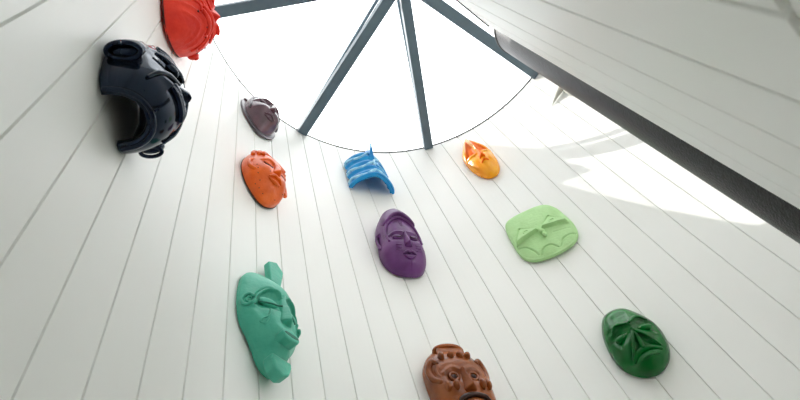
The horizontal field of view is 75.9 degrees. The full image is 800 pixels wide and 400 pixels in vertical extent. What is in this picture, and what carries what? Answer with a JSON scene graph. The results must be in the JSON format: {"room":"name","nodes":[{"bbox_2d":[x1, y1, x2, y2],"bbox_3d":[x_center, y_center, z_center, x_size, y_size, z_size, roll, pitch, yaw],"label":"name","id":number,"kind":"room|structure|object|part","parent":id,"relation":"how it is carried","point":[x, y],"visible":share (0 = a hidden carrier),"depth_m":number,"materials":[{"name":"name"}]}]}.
{"room":"museum gallery","nodes":[
{"label":"museum gallery","id":0,"kind":"room"},
{"bbox_2d":[0,0,799,399],"bbox_3d":[0.670,-0.241,1.403,3.120,5.338,3.120,-25,-56,0],"label":"wall","id":1,"kind":"structure","parent":0,"point":[120,274],"depth_m":2.27,"materials":[{"name":"white paint"}]},
{"bbox_2d":[99,39,191,158],"bbox_3d":[-0.691,-0.307,1.464,0.197,0.384,0.345,-7,-58,-12],"label":"mask","id":2,"kind":"object","parent":1,"relation":"attached to","point":[144,74],"visible":1,"depth_m":1.33,"materials":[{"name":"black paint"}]},
{"bbox_2d":[162,0,219,59],"bbox_3d":[-0.942,-0.863,2.386,0.210,0.575,0.396,-7,-58,-12],"label":"mask","id":3,"kind":"object","parent":1,"relation":"attached to","point":[190,26],"visible":1,"depth_m":2.21,"materials":[{"name":"red paint"}]},
{"bbox_3d":[-0.887,-0.932,2.354,0.021,0.120,0.120,-23,-56,-2],"label":"eye frame","id":4,"kind":"part","parent":3,"relation":"part of","materials":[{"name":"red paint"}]},
{"bbox_3d":[-0.888,-0.803,2.433,0.021,0.120,0.120,10,-63,-22],"label":"eye frame","id":5,"kind":"part","parent":3,"relation":"part of","materials":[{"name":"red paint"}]},
{"bbox_2d":[241,96,279,139],"bbox_3d":[-0.894,-0.582,3.434,0.155,0.464,0.307,-38,-57,8],"label":"mask","id":6,"kind":"object","parent":1,"relation":"attached to","point":[262,114],"visible":1,"depth_m":3.33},
{"bbox_2d":[241,150,286,208],"bbox_3d":[-0.688,-0.135,2.714,0.150,0.450,0.288,-38,-57,8],"label":"mask","id":7,"kind":"object","parent":1,"relation":"attached to","point":[264,177],"visible":1,"depth_m":2.60,"materials":[{"name":"orange ceramic"}]},
{"bbox_2d":[236,261,300,382],"bbox_3d":[-0.449,0.391,1.872,0.126,0.643,0.285,-38,-57,8],"label":"mask","id":8,"kind":"object","parent":1,"relation":"attached to","point":[266,316],"visible":1,"depth_m":1.74,"materials":[{"name":"teal paint"}]},
{"bbox_2d":[344,142,394,193],"bbox_3d":[-0.220,-0.262,3.765,0.341,0.456,0.219,8,-62,-21],"label":"mask","id":9,"kind":"object","parent":1,"relation":"attached to","point":[361,166],"visible":1,"depth_m":3.68,"materials":[{"name":"blue ceramic"}]},
{"bbox_2d":[213,0,538,152],"bbox_3d":[-0.001,-1.651,3.692,3.080,0.297,3.080,-25,-56,0],"label":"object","id":10,"kind":"structure","parent":1,"relation":"in","point":[377,12],"depth_m":3.86,"materials":[{"name":"grey metal"}]},
{"bbox_2d":[375,209,425,277],"bbox_3d":[0.005,0.214,3.049,0.298,0.572,0.169,7,-62,-20],"label":"mask","id":11,"kind":"object","parent":1,"relation":"attached to","point":[401,252],"visible":1,"depth_m":2.92,"materials":[{"name":"purple paint"}]},
{"bbox_2d":[422,344,495,399],"bbox_3d":[0.274,0.783,2.162,0.299,0.472,0.137,7,-61,-20],"label":"mask","id":12,"kind":"object","parent":1,"relation":"attached to","point":[449,373],"visible":1,"depth_m":2.17,"materials":[{"name":"brown ceramic"}]},
{"bbox_3d":[0.179,0.688,2.252,0.028,0.040,0.044,7,-61,-20],"label":"forehead knob","id":13,"kind":"part","parent":12,"relation":"part of","materials":[{"name":"brown ceramic"}]},
{"bbox_3d":[0.219,0.695,2.342,0.160,0.059,0.060,7,-61,-20],"label":"crown","id":14,"kind":"part","parent":12,"relation":"part of","materials":[{"name":"brown ceramic"}]},
{"bbox_3d":[0.197,0.762,2.103,0.026,0.049,0.040,7,-61,-20],"label":"cheek knob","id":15,"kind":"part","parent":12,"relation":"part of","materials":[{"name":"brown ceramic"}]},
{"bbox_3d":[0.223,0.686,2.264,0.028,0.040,0.044,7,-61,-20],"label":"forehead knob","id":16,"kind":"part","parent":12,"relation":"part of","materials":[{"name":"brown ceramic"}]},
{"bbox_3d":[0.233,0.757,2.104,0.026,0.049,0.040,7,-61,-20],"label":"cheek knob","id":17,"kind":"part","parent":12,"relation":"part of","materials":[{"name":"brown ceramic"}]},
{"bbox_3d":[0.264,0.691,2.279,0.028,0.040,0.044,7,-61,-20],"label":"forehead knob","id":18,"kind":"part","parent":12,"relation":"part of","materials":[{"name":"brown ceramic"}]},
{"bbox_3d":[0.299,0.700,2.295,0.028,0.040,0.044,7,-61,-20],"label":"forehead knob","id":19,"kind":"part","parent":12,"relation":"part of","materials":[{"name":"brown ceramic"}]},
{"bbox_3d":[0.348,0.771,2.146,0.026,0.049,0.040,7,-61,-20],"label":"cheek knob","id":20,"kind":"part","parent":12,"relation":"part of","materials":[{"name":"brown ceramic"}]},
{"bbox_3d":[0.374,0.783,2.168,0.026,0.049,0.040,7,-61,-20],"label":"cheek knob","id":21,"kind":"part","parent":12,"relation":"part of","materials":[{"name":"brown ceramic"}]},
{"bbox_2d":[462,139,499,178],"bbox_3d":[0.591,-0.370,3.965,0.225,0.605,0.137,-25,-56,0],"label":"mask","id":22,"kind":"object","parent":1,"relation":"attached to","point":[477,157],"visible":1,"depth_m":3.85,"materials":[{"name":"orange ceramic"}]},
{"bbox_2d":[494,29,509,54],"bbox_3d":[0.555,-0.787,2.295,0.286,0.012,0.286,-25,-56,0],"label":"trim","id":23,"kind":"structure","parent":1,"relation":"attached to","point":[494,29],"depth_m":2.30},
{"bbox_2d":[505,205,577,261],"bbox_3d":[0.853,0.177,3.129,0.382,0.449,0.069,-25,-56,0],"label":"mask","id":24,"kind":"object","parent":1,"relation":"attached to","point":[539,233],"visible":1,"depth_m":3.08,"materials":[{"name":"green paint"}]},
{"bbox_2d":[552,86,572,104],"bbox_3d":[1.269,-0.870,3.767,0.092,0.285,0.453,22,-68,-27],"label":"mask","id":25,"kind":"object","parent":1,"relation":"attached to","point":[559,90],"visible":0.06,"depth_m":3.88,"materials":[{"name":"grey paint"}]},
{"bbox_2d":[602,308,669,377],"bbox_3d":[1.074,0.621,2.365,0.264,0.377,0.118,-25,-56,0],"label":"mask","id":26,"kind":"object","parent":1,"relation":"attached to","point":[634,342],"visible":1,"depth_m":2.30,"materials":[{"name":"green plastic"}]},
{"bbox_2d":[458,0,799,208],"bbox_3d":[0.350,-0.172,0.319,1.360,3.632,0.210,28,-70,-29],"label":"wall","id":27,"kind":"structure","parent":0,"point":[722,77],"depth_m":0.66,"materials":[{"name":"white paint"}]},
{"bbox_2d":[456,0,489,26],"bbox_3d":[-0.092,-1.098,1.829,1.364,0.020,0.214,28,-70,-29],"label":"trim","id":28,"kind":"structure","parent":27,"relation":"on","point":[456,0],"depth_m":2.13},
{"bbox_3d":[1.332,1.147,-0.852,3.248,0.120,3.248,-25,-56,0],"label":"floor","id":29,"kind":"structure","parent":0,"visible":0},
{"bbox_2d":[496,30,799,243],"bbox_3d":[1.006,0.158,0.759,0.280,3.706,0.280,-25,-56,0],"label":"column","id":30,"kind":"structure","parent":29,"relation":"on","point":[777,212],"depth_m":1.33,"materials":[{"name":"grey metal"}]}
]}

